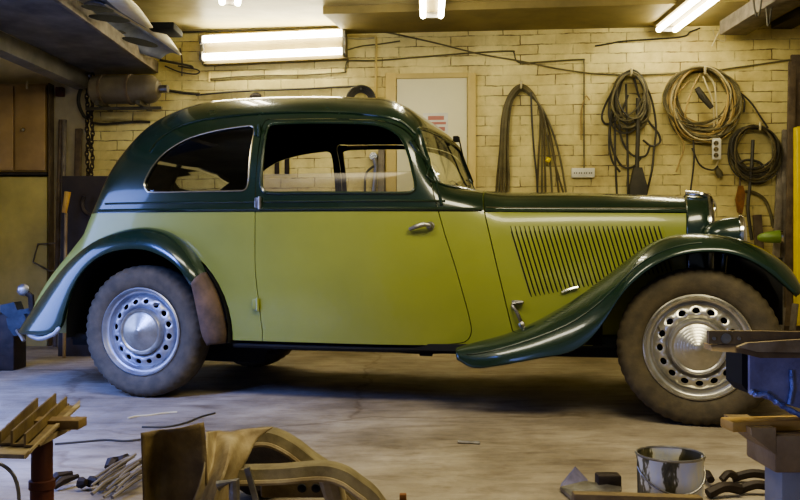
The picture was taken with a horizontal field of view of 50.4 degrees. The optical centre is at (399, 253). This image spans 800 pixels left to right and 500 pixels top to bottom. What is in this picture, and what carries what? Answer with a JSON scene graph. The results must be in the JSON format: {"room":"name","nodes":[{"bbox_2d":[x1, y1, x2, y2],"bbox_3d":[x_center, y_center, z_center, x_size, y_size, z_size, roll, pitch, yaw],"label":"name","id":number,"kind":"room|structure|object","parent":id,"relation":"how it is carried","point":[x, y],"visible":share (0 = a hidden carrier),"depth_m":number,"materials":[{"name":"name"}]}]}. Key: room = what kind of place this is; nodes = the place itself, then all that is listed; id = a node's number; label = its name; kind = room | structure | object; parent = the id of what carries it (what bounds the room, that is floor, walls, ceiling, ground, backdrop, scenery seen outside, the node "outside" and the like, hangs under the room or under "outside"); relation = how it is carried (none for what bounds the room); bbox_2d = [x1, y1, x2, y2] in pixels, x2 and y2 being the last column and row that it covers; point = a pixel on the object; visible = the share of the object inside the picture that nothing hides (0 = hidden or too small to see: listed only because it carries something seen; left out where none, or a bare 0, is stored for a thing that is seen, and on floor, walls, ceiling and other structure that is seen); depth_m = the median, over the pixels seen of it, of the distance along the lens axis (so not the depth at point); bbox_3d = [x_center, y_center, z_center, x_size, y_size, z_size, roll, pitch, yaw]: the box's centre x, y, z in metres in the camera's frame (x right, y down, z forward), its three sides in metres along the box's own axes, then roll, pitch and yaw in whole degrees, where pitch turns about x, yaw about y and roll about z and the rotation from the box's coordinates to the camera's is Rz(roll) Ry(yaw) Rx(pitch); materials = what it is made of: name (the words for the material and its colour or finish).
{"room":"auto repair garage","nodes":[
{"label":"auto repair garage","id":0,"kind":"room"},
{"bbox_2d":[0,0,512,33],"bbox_3d":[-0.330,-1.784,3.206,6.925,0.080,6.600,0,0,5],"label":"ceiling","id":1,"kind":"structure","parent":0,"point":[186,14],"depth_m":6.14,"materials":[{"name":"paint"}]},
{"bbox_2d":[219,0,240,5],"bbox_3d":[-1.046,-1.672,5.200,0.150,0.143,0.610,0,0,-10],"label":"ceiling lamp","id":2,"kind":"object","parent":1,"relation":"hanging from","point":[221,2],"visible":1,"depth_m":5.47,"materials":[{"name":"plastic"}]},
{"bbox_2d":[419,0,445,18],"bbox_3d":[0.200,-1.651,5.250,0.170,0.186,1.002,0,0,2],"label":"ceiling lamp","id":3,"kind":"object","parent":1,"relation":"hanging from","point":[428,9],"visible":1,"depth_m":5.59,"materials":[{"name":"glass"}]},
{"bbox_2d":[655,0,718,31],"bbox_3d":[1.954,-1.679,5.732,0.170,0.130,0.958,0,0,-1],"label":"ceiling lamp","id":4,"kind":"object","parent":1,"relation":"hanging from","point":[683,12],"visible":0.99,"depth_m":5.84,"materials":[{"name":"plastic"}]},
{"bbox_2d":[720,0,799,34],"bbox_3d":[2.460,-1.654,5.190,0.200,0.130,1.982,0,0,-2],"label":"joist","id":5,"kind":"object","parent":1,"relation":"attached to","point":[743,21],"visible":0.8,"depth_m":5.77,"materials":[{"name":"grey wood"}]},
{"bbox_2d":[771,7,799,28],"bbox_3d":[2.840,-1.684,5.300,0.160,0.090,1.804,0,0,-4],"label":"joist","id":6,"kind":"object","parent":1,"relation":"attached to","point":[790,20],"visible":0.8,"depth_m":6.03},
{"bbox_2d":[0,345,799,499],"bbox_3d":[-0.431,0.756,2.010,6.925,0.080,9.000,0,0,5],"label":"floor","id":7,"kind":"structure","parent":0,"point":[398,420],"depth_m":3.65,"materials":[{"name":"concrete"}]},
{"bbox_2d":[0,462,20,499],"bbox_3d":[-0.809,0.570,1.750,0.057,0.290,0.008,0,0,0],"label":"wire loop","id":8,"kind":"object","parent":7,"relation":"on","point":[4,466],"visible":1,"depth_m":1.75,"materials":[{"name":"metal"}]},
{"bbox_2d":[0,284,34,370],"bbox_3d":[-2.379,0.449,5.240,0.296,0.534,0.300,0,0,0],"label":"bench vice","id":9,"kind":"object","parent":7,"relation":"on","point":[13,315],"visible":0.94,"depth_m":5.21,"materials":[{"name":"metal"}]},
{"bbox_2d":[0,83,53,345],"bbox_3d":[-3.023,-0.306,6.645,0.601,2.044,0.110,0,0,0],"label":"tall cabinet","id":10,"kind":"object","parent":7,"relation":"on","point":[26,203],"visible":0.83,"depth_m":6.60,"materials":[{"name":"paint"}]},
{"bbox_2d":[0,172,47,175],"bbox_3d":[-3.018,-0.621,6.635,0.580,0.022,0.130,0,0,0],"label":"ledge","id":11,"kind":"object","parent":10,"relation":"on","point":[1,173],"visible":1,"depth_m":6.57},
{"bbox_2d":[32,242,54,271],"bbox_3d":[-2.745,0.023,6.585,0.207,0.229,0.014,0,0,0],"label":"wire","id":12,"kind":"object","parent":10,"relation":"attached to","point":[53,242],"visible":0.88,"depth_m":6.58,"materials":[{"name":"metal"}]},
{"bbox_2d":[28,430,69,499],"bbox_3d":[-0.779,0.551,1.850,0.180,0.331,0.180,0,0,0],"label":"iron stand","id":13,"kind":"object","parent":7,"relation":"on","point":[42,483],"visible":0.55,"depth_m":1.83,"materials":[{"name":"red paint"}]},
{"bbox_2d":[0,445,33,458],"bbox_3d":[-0.770,0.380,1.679,0.085,0.008,0.214,0,0,-26],"label":"steel plate","id":14,"kind":"object","parent":13,"relation":"on","point":[6,451],"visible":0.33,"depth_m":1.62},
{"bbox_2d":[0,398,37,444],"bbox_3d":[-0.817,0.361,1.865,0.034,0.026,0.412,0,0,-14],"label":"iron","id":15,"kind":"object","parent":13,"relation":"on","point":[5,433],"visible":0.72,"depth_m":1.79,"materials":[{"name":"metal"}]},
{"bbox_2d":[11,393,68,445],"bbox_3d":[-0.789,0.359,1.882,0.034,0.030,0.460,0,0,-12],"label":"iron","id":16,"kind":"object","parent":13,"relation":"on","point":[27,423],"visible":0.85,"depth_m":1.80,"materials":[{"name":"metal"}]},
{"bbox_2d":[24,397,73,446],"bbox_3d":[-0.758,0.361,1.864,0.030,0.026,0.440,0,0,-12],"label":"iron","id":17,"kind":"object","parent":13,"relation":"on","point":[61,408],"visible":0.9,"depth_m":1.79,"materials":[{"name":"metal"}]},
{"bbox_2d":[24,400,79,458],"bbox_3d":[-0.741,0.370,1.847,0.012,0.006,0.608,0,0,-11],"label":"bar","id":18,"kind":"object","parent":13,"relation":"on","point":[76,406],"visible":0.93,"depth_m":1.78,"materials":[{"name":"wood"}]},
{"bbox_2d":[34,416,86,429],"bbox_3d":[-0.753,0.372,1.872,0.110,0.020,0.050,0,0,0],"label":"wood block","id":19,"kind":"object","parent":13,"relation":"on","point":[66,422],"visible":0.64,"depth_m":1.85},
{"bbox_2d":[53,119,61,346],"bbox_3d":[-2.645,-0.174,6.575,0.035,1.765,0.262,0,0,-11],"label":"wooden pole","id":20,"kind":"object","parent":7,"relation":"on","point":[58,199],"visible":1,"depth_m":6.59,"materials":[{"name":"brown wood"}]},
{"bbox_2d":[53,471,72,479],"bbox_3d":[-1.053,0.692,2.636,0.075,0.038,0.030,0,0,-35],"label":"scrap","id":21,"kind":"object","parent":7,"relation":"on","point":[56,475],"visible":0.49,"depth_m":2.63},
{"bbox_2d":[60,119,66,243],"bbox_3d":[-2.597,-0.174,6.546,0.035,1.765,0.322,0,0,-17],"label":"wooden pole","id":22,"kind":"object","parent":7,"relation":"on","point":[64,121],"visible":0.41,"depth_m":6.63,"materials":[{"name":"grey wood"}]},
{"bbox_2d":[62,213,67,357],"bbox_3d":[-2.321,0.215,5.890,0.023,1.004,0.105,0,0,-12],"label":"stick","id":23,"kind":"object","parent":7,"relation":"on","point":[65,214],"visible":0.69,"depth_m":5.90,"materials":[{"name":"brown wood"}]},
{"bbox_2d":[62,191,70,212],"bbox_3d":[-2.316,-0.360,5.900,0.062,0.153,0.044,0,0,0],"label":"handle","id":24,"kind":"object","parent":23,"relation":"attached to","point":[66,199],"visible":1,"depth_m":5.88,"materials":[{"name":"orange wood"}]},
{"bbox_2d":[54,474,78,489],"bbox_3d":[-1.018,0.692,2.590,0.026,0.035,0.087,0,0,41],"label":"scrap","id":25,"kind":"object","parent":7,"relation":"on","point":[63,480],"visible":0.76,"depth_m":2.58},
{"bbox_2d":[74,128,82,175],"bbox_3d":[-2.491,-0.138,6.537,0.055,1.694,0.322,0,0,-12],"label":"board","id":26,"kind":"object","parent":7,"relation":"on","point":[78,132],"visible":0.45,"depth_m":6.63,"materials":[{"name":"brown wood"}]},
{"bbox_2d":[76,477,87,488],"bbox_3d":[-0.959,0.690,2.565,0.037,0.035,0.032,0,0,0],"label":"scrap","id":27,"kind":"object","parent":7,"relation":"on","point":[82,482],"visible":1,"depth_m":2.55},
{"bbox_2d":[58,176,107,355],"bbox_3d":[-2.211,0.080,6.020,0.390,1.271,0.140,0,0,0],"label":"panel","id":28,"kind":"object","parent":7,"relation":"on","point":[90,187],"visible":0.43,"depth_m":6.03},
{"bbox_2d":[80,195,90,217],"bbox_3d":[-2.150,-0.331,5.950,0.180,0.158,0.032,0,0,0],"label":"hose","id":29,"kind":"object","parent":28,"relation":"hanging from","point":[82,200],"visible":0.56,"depth_m":5.94,"materials":[{"name":"rubber"}]},
{"bbox_2d":[55,438,140,444],"bbox_3d":[-1.138,0.712,3.235,0.324,0.008,0.041,0,0,-12],"label":"wire","id":30,"kind":"object","parent":7,"relation":"on","point":[60,443],"visible":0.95,"depth_m":3.23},
{"bbox_2d":[90,474,118,494],"bbox_3d":[-0.862,0.673,2.481,0.015,0.032,0.122,0,0,17],"label":"rod","id":31,"kind":"object","parent":7,"relation":"on","point":[114,477],"visible":1,"depth_m":2.48,"materials":[{"name":"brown wood"}]},
{"bbox_2d":[104,456,118,468],"bbox_3d":[-0.953,0.691,2.812,0.038,0.044,0.070,0,0,0],"label":"scrap","id":32,"kind":"object","parent":7,"relation":"on","point":[111,460],"visible":0.62,"depth_m":2.79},
{"bbox_2d":[90,455,133,486],"bbox_3d":[-0.886,0.668,2.628,0.008,0.039,0.240,0,0,12],"label":"rod","id":33,"kind":"object","parent":7,"relation":"on","point":[131,456],"visible":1,"depth_m":2.61,"materials":[{"name":"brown wood"}]},
{"bbox_2d":[106,472,130,490],"bbox_3d":[-0.841,0.679,2.539,0.014,0.034,0.096,0,0,25],"label":"rod","id":34,"kind":"object","parent":7,"relation":"on","point":[127,474],"visible":0.97,"depth_m":2.53,"materials":[{"name":"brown wood"}]},
{"bbox_2d":[111,475,141,498],"bbox_3d":[-0.794,0.685,2.544,0.014,0.040,0.215,0,0,19],"label":"rod","id":35,"kind":"object","parent":7,"relation":"on","point":[139,478],"visible":0.59,"depth_m":2.50,"materials":[{"name":"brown wood"}]},
{"bbox_2d":[116,468,141,487],"bbox_3d":[-0.800,0.665,2.552,0.012,0.046,0.132,0,0,29],"label":"rod","id":36,"kind":"object","parent":7,"relation":"on","point":[140,469],"visible":0.72,"depth_m":2.53,"materials":[{"name":"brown wood"}]},
{"bbox_2d":[141,422,207,499],"bbox_3d":[-0.530,0.542,2.029,0.162,0.286,0.067,0,0,0],"label":"sheet","id":37,"kind":"object","parent":7,"relation":"on","point":[173,460],"visible":1,"depth_m":2.02,"materials":[{"name":"metal"}]},
{"bbox_2d":[142,412,215,427],"bbox_3d":[-0.913,0.712,3.627,0.089,0.008,0.390,0,0,37],"label":"wire","id":38,"kind":"object","parent":7,"relation":"on","point":[213,412],"visible":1,"depth_m":3.54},
{"bbox_2d":[216,478,239,499],"bbox_3d":[-0.373,0.578,1.850,0.055,0.177,0.024,0,0,0],"label":"pipe","id":39,"kind":"object","parent":7,"relation":"on","point":[234,484],"visible":1,"depth_m":1.84,"materials":[{"name":"metal"}]},
{"bbox_2d":[193,427,272,499],"bbox_3d":[-0.432,0.576,2.101,0.124,0.289,0.322,0,0,15],"label":"panel","id":40,"kind":"object","parent":7,"relation":"on","point":[228,452],"visible":0.91,"depth_m":2.05,"materials":[{"name":"fabric"}]},
{"bbox_2d":[244,467,258,499],"bbox_3d":[-0.310,0.596,1.900,0.076,0.238,0.012,0,0,0],"label":"strut","id":41,"kind":"object","parent":7,"relation":"on","point":[248,473],"visible":1,"depth_m":1.89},
{"bbox_2d":[240,447,292,496],"bbox_3d":[-0.408,0.617,2.511,0.198,0.204,0.113,0,0,-11],"label":"scrap","id":42,"kind":"object","parent":7,"relation":"on","point":[258,455],"visible":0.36,"depth_m":2.48,"materials":[{"name":"metal"}]},
{"bbox_2d":[261,482,346,499],"bbox_3d":[-0.248,0.642,2.183,0.225,0.165,0.125,0,0,0],"label":"frame","id":43,"kind":"object","parent":7,"relation":"on","point":[328,491],"visible":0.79,"depth_m":2.19,"materials":[{"name":"wood"}]},
{"bbox_2d":[253,427,357,499],"bbox_3d":[-0.238,0.654,2.341,0.431,0.337,0.099,0,0,0],"label":"rail","id":44,"kind":"object","parent":7,"relation":"on","point":[281,441],"visible":0.44,"depth_m":2.31,"materials":[{"name":"metal"}]},
{"bbox_2d":[238,460,385,499],"bbox_3d":[-0.167,0.647,2.091,0.457,0.261,0.079,0,0,0],"label":"rail","id":45,"kind":"object","parent":7,"relation":"on","point":[341,475],"visible":0.94,"depth_m":2.07,"materials":[{"name":"metal"}]},
{"bbox_2d":[18,96,799,425],"bbox_3d":[-0.092,-0.064,4.564,3.930,1.561,1.496,0,0,16],"label":"vintage car","id":46,"kind":"object","parent":7,"relation":"on","point":[162,280],"visible":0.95,"depth_m":3.96,"materials":[{"name":"green paint"}]},
{"bbox_2d":[560,467,621,498],"bbox_3d":[0.569,0.687,2.532,0.164,0.050,0.242,0,0,-7],"label":"sheet","id":47,"kind":"object","parent":7,"relation":"on","point":[575,480],"visible":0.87,"depth_m":2.54,"materials":[{"name":"grey metal"}]},
{"bbox_2d":[595,472,620,485],"bbox_3d":[0.626,0.686,2.558,0.070,0.050,0.050,0,0,0],"label":"block","id":48,"kind":"object","parent":7,"relation":"on","point":[601,478],"visible":0.56,"depth_m":2.53,"materials":[{"name":"metal"}]},
{"bbox_2d":[571,491,702,499],"bbox_3d":[0.550,0.637,1.980,0.304,0.166,0.030,0,0,0],"label":"plank","id":49,"kind":"object","parent":7,"relation":"on","point":[576,495],"visible":1,"depth_m":1.97,"materials":[{"name":"wood"}]},
{"bbox_2d":[635,445,705,497],"bbox_3d":[0.699,0.615,2.200,0.176,0.201,0.176,0,0,0],"label":"paint bucket","id":50,"kind":"object","parent":7,"relation":"on","point":[664,469],"visible":0.97,"depth_m":2.14,"materials":[{"name":"metal"}]},
{"bbox_2d":[705,481,742,498],"bbox_3d":[0.951,0.693,2.499,0.115,0.048,0.030,0,0,-13],"label":"iron piece","id":51,"kind":"object","parent":7,"relation":"on","point":[716,489],"visible":1,"depth_m":2.49,"materials":[{"name":"metal"}]},
{"bbox_2d":[719,470,737,481],"bbox_3d":[1.022,0.692,2.649,0.063,0.039,0.023,0,0,-20],"label":"iron piece","id":52,"kind":"object","parent":7,"relation":"on","point":[725,475],"visible":0.98,"depth_m":2.64,"materials":[{"name":"metal"}]},
{"bbox_2d":[732,469,764,481],"bbox_3d":[1.103,0.693,2.655,0.135,0.045,0.027,0,0,8],"label":"iron piece","id":53,"kind":"object","parent":7,"relation":"on","point":[748,473],"visible":0.7,"depth_m":2.65,"materials":[{"name":"metal"}]},
{"bbox_2d":[741,480,764,493],"bbox_3d":[1.058,0.693,2.525,0.115,0.044,0.027,0,0,4],"label":"iron piece","id":54,"kind":"object","parent":7,"relation":"on","point":[753,484],"visible":0.63,"depth_m":2.52,"materials":[{"name":"metal"}]},
{"bbox_2d":[752,215,763,248],"bbox_3d":[2.635,0.186,6.196,0.064,0.949,0.148,0,0,-12],"label":"plank","id":55,"kind":"object","parent":7,"relation":"on","point":[757,219],"visible":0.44,"depth_m":6.22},
{"bbox_2d":[772,158,782,257],"bbox_3d":[2.688,-0.069,6.066,0.052,1.398,0.436,0,0,32],"label":"plank","id":56,"kind":"object","parent":7,"relation":"on","point":[779,188],"visible":0.26,"depth_m":6.12,"materials":[{"name":"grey wood"}]},
{"bbox_2d":[765,467,799,499],"bbox_3d":[0.740,0.557,1.600,0.160,0.319,0.160,0,0,0],"label":"post","id":57,"kind":"object","parent":7,"relation":"on","point":[778,486],"visible":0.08,"depth_m":1.56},
{"bbox_2d":[724,414,799,472],"bbox_3d":[0.733,0.355,1.600,0.198,0.082,0.130,0,0,0],"label":"wooden block","id":58,"kind":"object","parent":57,"relation":"on","point":[778,451],"visible":0.76,"depth_m":1.53,"materials":[{"name":"brown wood"}]},
{"bbox_2d":[720,416,799,431],"bbox_3d":[0.786,0.317,1.600,0.362,0.020,0.050,0,0,-6],"label":"plank","id":59,"kind":"object","parent":58,"relation":"on","point":[781,423],"visible":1,"depth_m":1.57,"materials":[{"name":"brown wood"}]},
{"bbox_2d":[726,352,799,417],"bbox_3d":[0.731,0.250,1.645,0.158,0.139,0.110,0,0,0],"label":"vise","id":60,"kind":"object","parent":59,"relation":"on","point":[777,380],"visible":0.97,"depth_m":1.60,"materials":[{"name":"metal"}]},
{"bbox_2d":[703,330,799,357],"bbox_3d":[0.692,0.166,1.580,0.242,0.048,0.060,0,0,0],"label":"bar","id":61,"kind":"object","parent":60,"relation":"on","point":[756,343],"visible":1,"depth_m":1.57,"materials":[{"name":"metal"}]},
{"bbox_2d":[780,129,786,306],"bbox_3d":[2.754,-0.137,6.111,0.047,1.550,0.315,0,0,30],"label":"plank","id":62,"kind":"object","parent":7,"relation":"on","point":[784,131],"visible":0.34,"depth_m":6.14,"materials":[{"name":"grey wood"}]},
{"bbox_2d":[784,61,795,324],"bbox_3d":[2.791,-0.382,6.083,0.056,2.056,0.372,0,0,29],"label":"plank","id":63,"kind":"object","parent":7,"relation":"on","point":[791,89],"visible":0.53,"depth_m":6.09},
{"bbox_2d":[782,325,799,330],"bbox_3d":[2.141,0.556,4.550,0.420,0.320,0.320,0,0,0],"label":"crate","id":64,"kind":"object","parent":7,"relation":"on","point":[786,327],"visible":0.03,"depth_m":4.69,"materials":[{"name":"brown wood"}]},
{"bbox_2d":[789,303,798,329],"bbox_3d":[2.091,0.476,4.545,0.088,0.423,0.028,0,0,-27],"label":"offcut","id":65,"kind":"object","parent":64,"relation":"in","point":[794,309],"visible":0.44,"depth_m":4.54,"materials":[{"name":"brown wood"}]},
{"bbox_2d":[790,55,799,126],"bbox_3d":[2.893,-0.402,6.164,0.103,2.113,0.175,0,0,19],"label":"plank","id":66,"kind":"object","parent":7,"relation":"on","point":[795,59],"visible":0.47,"depth_m":6.20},
{"bbox_2d":[793,126,799,324],"bbox_3d":[2.267,0.003,4.750,0.120,1.426,0.050,0,0,0],"label":"post","id":67,"kind":"object","parent":7,"relation":"on","point":[796,131],"visible":0.55,"depth_m":4.73,"materials":[{"name":"paint"}]},
{"bbox_3d":[-0.932,0.695,2.699,0.050,0.035,0.186,0,0,0],"label":"rod","id":68,"kind":"object","parent":7,"relation":"on","visible":0},
{"bbox_2d":[95,453,136,477],"bbox_3d":[-0.913,0.678,2.718,0.012,0.036,0.219,0,0,19],"label":"rod","id":69,"kind":"object","parent":68,"relation":"on","point":[134,454],"visible":0.69,"depth_m":2.70,"materials":[{"name":"grey wood"}]},
{"bbox_2d":[87,25,799,253],"bbox_3d":[-0.045,-0.534,6.554,6.724,2.500,0.121,0,0,5],"label":"wall","id":70,"kind":"structure","parent":0,"point":[559,93],"depth_m":6.39,"materials":[{"name":"brick"}]},
{"bbox_2d":[0,81,47,171],"bbox_3d":[-3.036,-0.987,6.620,0.575,0.700,0.160,0,0,0],"label":"upper cabinet","id":71,"kind":"object","parent":70,"relation":"attached to","point":[23,107],"visible":0.95,"depth_m":6.58,"materials":[{"name":"brown paint"}]},
{"bbox_2d":[0,34,86,333],"bbox_3d":[-3.075,-0.514,6.744,1.219,2.460,0.015,0,0,5],"label":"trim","id":72,"kind":"structure","parent":70,"relation":"attached to","point":[66,107],"depth_m":6.71,"materials":[{"name":"paint"}]},
{"bbox_2d":[0,31,90,89],"bbox_3d":[-2.585,-1.344,5.130,0.120,0.120,3.069,0,0,4],"label":"beam","id":73,"kind":"structure","parent":70,"relation":"attached to","point":[12,49],"depth_m":5.88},
{"bbox_2d":[0,0,157,74],"bbox_3d":[-2.248,-1.449,5.130,0.745,0.090,3.060,0,0,0],"label":"shelf","id":74,"kind":"object","parent":73,"relation":"on","point":[64,30],"visible":0.94,"depth_m":5.49,"materials":[{"name":"grey wood"}]},
{"bbox_2d":[85,74,168,111],"bbox_3d":[-2.042,-1.215,6.412,0.634,0.268,0.321,0,0,6],"label":"storage tank","id":75,"kind":"object","parent":74,"relation":"hanging from","point":[103,90],"visible":1,"depth_m":6.29,"materials":[{"name":"metal"}]},
{"bbox_2d":[84,0,181,58],"bbox_3d":[-1.852,-1.533,5.731,0.315,0.184,1.277,0,0,6],"label":"bonnet","id":76,"kind":"object","parent":74,"relation":"on","point":[150,43],"visible":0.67,"depth_m":6.02,"materials":[{"name":"beige paint"}]},
{"bbox_2d":[77,0,152,28],"bbox_3d":[-1.784,-1.515,5.222,0.347,0.192,1.484,0,0,-6],"label":"bonnet","id":77,"kind":"object","parent":76,"relation":"on","point":[128,8],"visible":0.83,"depth_m":5.21,"materials":[{"name":"beige paint"}]},
{"bbox_2d":[149,22,182,37],"bbox_3d":[-1.679,-1.607,6.100,0.180,0.050,0.250,0,0,0],"label":"box","id":78,"kind":"object","parent":76,"relation":"on","point":[171,29],"visible":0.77,"depth_m":6.00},
{"bbox_2d":[160,59,193,67],"bbox_3d":[-1.722,-1.467,6.552,0.258,0.071,0.046,0,0,-8],"label":"rod","id":79,"kind":"object","parent":74,"relation":"on","point":[161,60],"visible":1,"depth_m":6.54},
{"bbox_2d":[77,89,85,118],"bbox_3d":[-2.471,-1.188,6.620,0.094,0.282,0.028,0,0,5],"label":"hose piece","id":80,"kind":"object","parent":73,"relation":"hanging from","point":[79,90],"visible":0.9,"depth_m":6.61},
{"bbox_2d":[84,72,94,175],"bbox_3d":[-2.417,-1.000,6.606,0.064,0.891,0.195,0,0,-28],"label":"chain","id":81,"kind":"object","parent":73,"relation":"hanging from","point":[89,139],"visible":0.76,"depth_m":6.57,"materials":[{"name":"metal"}]},
{"bbox_2d":[55,87,64,96],"bbox_3d":[-2.670,-1.273,6.679,0.057,0.071,0.044,0,0,5],"label":"junction box","id":82,"kind":"object","parent":70,"relation":"attached to","point":[59,91],"visible":1,"depth_m":6.66,"materials":[{"name":"red paint"}]},
{"bbox_2d":[94,121,149,124],"bbox_3d":[-2.178,-1.024,6.645,0.461,0.030,0.020,0,0,5],"label":"cable","id":83,"kind":"object","parent":70,"relation":"attached to","point":[122,122],"visible":0.99,"depth_m":6.64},
{"bbox_2d":[165,65,199,74],"bbox_3d":[-1.685,-1.425,6.583,0.281,0.077,0.012,0,0,5],"label":"wire","id":84,"kind":"object","parent":70,"relation":"hanging from","point":[165,65],"visible":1,"depth_m":6.58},
{"bbox_2d":[169,89,199,94],"bbox_3d":[-1.689,-1.258,6.596,0.278,0.054,0.030,0,0,3],"label":"pipe","id":85,"kind":"object","parent":70,"relation":"attached to","point":[170,90],"visible":0.88,"depth_m":6.58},
{"bbox_2d":[182,27,338,32],"bbox_3d":[-1.182,-1.727,6.564,1.546,0.019,0.022,0,0,5],"label":"cable","id":86,"kind":"object","parent":70,"relation":"attached to","point":[281,29],"visible":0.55,"depth_m":6.55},
{"bbox_2d":[199,28,347,66],"bbox_3d":[-0.967,-1.589,6.500,1.130,0.262,0.135,0,0,5],"label":"wall lamp","id":87,"kind":"object","parent":70,"relation":"attached to","point":[327,44],"visible":0.97,"depth_m":6.48,"materials":[{"name":"plastic"}]},
{"bbox_2d":[196,85,355,95],"bbox_3d":[-0.939,-1.260,6.558,1.302,0.060,0.016,0,0,5],"label":"cable","id":88,"kind":"object","parent":70,"relation":"attached to","point":[287,89],"visible":0.86,"depth_m":6.55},
{"bbox_2d":[346,85,375,97],"bbox_3d":[-0.295,-1.171,6.455,0.230,0.246,0.126,0,0,0],"label":"coil","id":89,"kind":"object","parent":70,"relation":"hanging from","point":[353,91],"visible":0.42,"depth_m":6.42,"materials":[{"name":"rubber"}]},
{"bbox_2d":[347,34,376,97],"bbox_3d":[-0.294,-1.426,6.503,0.242,0.514,0.020,0,0,5],"label":"conduit","id":90,"kind":"object","parent":70,"relation":"attached to","point":[348,35],"visible":0.92,"depth_m":6.49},
{"bbox_2d":[364,152,377,190],"bbox_3d":[-0.220,-0.518,6.470,0.109,0.520,0.080,0,0,0],"label":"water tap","id":91,"kind":"object","parent":70,"relation":"attached to","point":[373,156],"visible":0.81,"depth_m":6.44,"materials":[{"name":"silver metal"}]},
{"bbox_2d":[378,150,384,190],"bbox_3d":[-0.140,-0.222,6.472,0.046,1.147,0.060,0,0,5],"label":"batten","id":92,"kind":"object","parent":70,"relation":"attached to","point":[381,153],"visible":0.18,"depth_m":6.44,"materials":[{"name":"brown wood"}]},
{"bbox_2d":[210,50,584,167],"bbox_3d":[-0.045,-1.090,6.482,2.872,0.892,0.012,0,0,5],"label":"cable","id":93,"kind":"object","parent":70,"relation":"attached to","point":[513,51],"visible":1,"depth_m":6.43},
{"bbox_2d":[386,72,475,206],"bbox_3d":[0.233,-0.512,6.448,0.685,1.726,0.035,0,0,5],"label":"door","id":94,"kind":"structure","parent":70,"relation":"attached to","point":[454,94],"depth_m":6.43,"materials":[{"name":"paint"}]},
{"bbox_2d":[423,113,447,133],"bbox_3d":[0.269,-0.988,6.434,0.189,0.159,0.004,0,0,5],"label":"poster","id":95,"kind":"object","parent":94,"relation":"attached to","point":[440,120],"visible":0.64,"depth_m":6.43,"materials":[{"name":"white paper"}]},
{"bbox_2d":[428,116,445,130],"bbox_3d":[0.276,-0.988,6.432,0.144,0.114,0.002,0,0,5],"label":"print","id":96,"kind":"object","parent":95,"relation":"attached to","point":[440,121],"depth_m":6.43},
{"bbox_2d":[495,81,566,192],"bbox_3d":[0.987,-0.834,6.367,0.551,0.938,0.101,0,0,0],"label":"hose","id":97,"kind":"object","parent":70,"relation":"hanging from","point":[503,157],"visible":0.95,"depth_m":6.36,"materials":[{"name":"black rubber"}]},
{"bbox_2d":[530,92,538,191],"bbox_3d":[1.004,-0.788,6.345,0.066,0.844,0.016,0,0,5],"label":"hose","id":98,"kind":"object","parent":97,"relation":"hanging from","point":[531,107],"visible":0.8,"depth_m":6.34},
{"bbox_2d":[548,135,563,192],"bbox_3d":[1.176,-0.625,6.323,0.147,0.524,0.022,0,0,0],"label":"hose","id":99,"kind":"object","parent":97,"relation":"hanging from","point":[549,137],"visible":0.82,"depth_m":6.32,"materials":[{"name":"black rubber"}]},
{"bbox_2d":[323,0,799,33],"bbox_3d":[1.384,-1.716,6.096,3.811,0.055,0.620,0,0,6],"label":"ceiling","id":100,"kind":"structure","parent":70,"relation":"attached to","point":[515,14],"depth_m":6.04,"materials":[{"name":"paint"}]},
{"bbox_2d":[571,168,594,177],"bbox_3d":[1.367,-0.606,6.352,0.170,0.071,0.043,0,0,5],"label":"strip","id":101,"kind":"object","parent":70,"relation":"attached to","point":[575,172],"visible":1,"depth_m":6.33,"materials":[{"name":"white plastic"}]},
{"bbox_2d":[580,95,590,139],"bbox_3d":[1.387,-1.021,6.360,0.077,0.334,0.012,0,0,5],"label":"cable","id":102,"kind":"object","parent":70,"relation":"attached to","point":[586,95],"visible":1,"depth_m":6.36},
{"bbox_2d":[387,32,790,75],"bbox_3d":[1.387,-1.515,6.360,3.031,0.370,0.012,0,0,5],"label":"cable","id":103,"kind":"object","parent":70,"relation":"attached to","point":[387,32],"visible":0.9,"depth_m":6.37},
{"bbox_2d":[601,68,661,193],"bbox_3d":[1.711,-0.907,6.279,0.437,0.945,0.140,0,0,-2],"label":"cable coil","id":104,"kind":"object","parent":70,"relation":"hanging from","point":[615,115],"visible":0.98,"depth_m":6.28,"materials":[{"name":"rubber"}]},
{"bbox_2d":[629,98,646,194],"bbox_3d":[1.752,-0.754,6.253,0.123,0.784,0.056,0,0,5],"label":"brush","id":105,"kind":"object","parent":104,"relation":"hanging from","point":[638,184],"visible":0.89,"depth_m":6.23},
{"bbox_2d":[595,27,699,46],"bbox_3d":[1.839,-1.613,6.322,0.767,0.127,0.012,0,0,5],"label":"cable","id":106,"kind":"object","parent":70,"relation":"attached to","point":[699,27],"visible":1,"depth_m":6.32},
{"bbox_2d":[663,65,768,190],"bbox_3d":[2.300,-0.912,6.229,0.753,0.958,0.161,0,0,0],"label":"cable coil","id":107,"kind":"object","parent":70,"relation":"hanging from","point":[682,125],"depth_m":6.21,"materials":[{"name":"rubber"}]},
{"bbox_2d":[735,176,744,213],"bbox_3d":[2.494,-0.434,6.237,0.064,0.280,0.038,0,0,5],"label":"scoop","id":108,"kind":"object","parent":70,"relation":"hanging from","point":[740,195],"visible":0.94,"depth_m":6.22,"materials":[{"name":"plastic"}]},
{"bbox_2d":[727,122,783,239],"bbox_3d":[2.592,-0.533,6.200,0.410,0.864,0.142,0,0,0],"label":"coil","id":109,"kind":"object","parent":70,"relation":"hanging from","point":[751,174],"visible":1,"depth_m":6.18,"materials":[{"name":"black rubber"}]},
{"bbox_2d":[745,190,773,227],"bbox_3d":[2.628,-0.329,6.237,0.245,0.281,0.024,0,0,5],"label":"hose piece","id":110,"kind":"object","parent":70,"relation":"attached to","point":[762,197],"visible":0.94,"depth_m":6.22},
{"bbox_2d":[757,230,783,242],"bbox_3d":[2.640,-0.122,6.087,0.171,0.094,0.414,0,0,20],"label":"lamp","id":111,"kind":"object","parent":70,"relation":"attached to","point":[777,236],"visible":1,"depth_m":5.90,"materials":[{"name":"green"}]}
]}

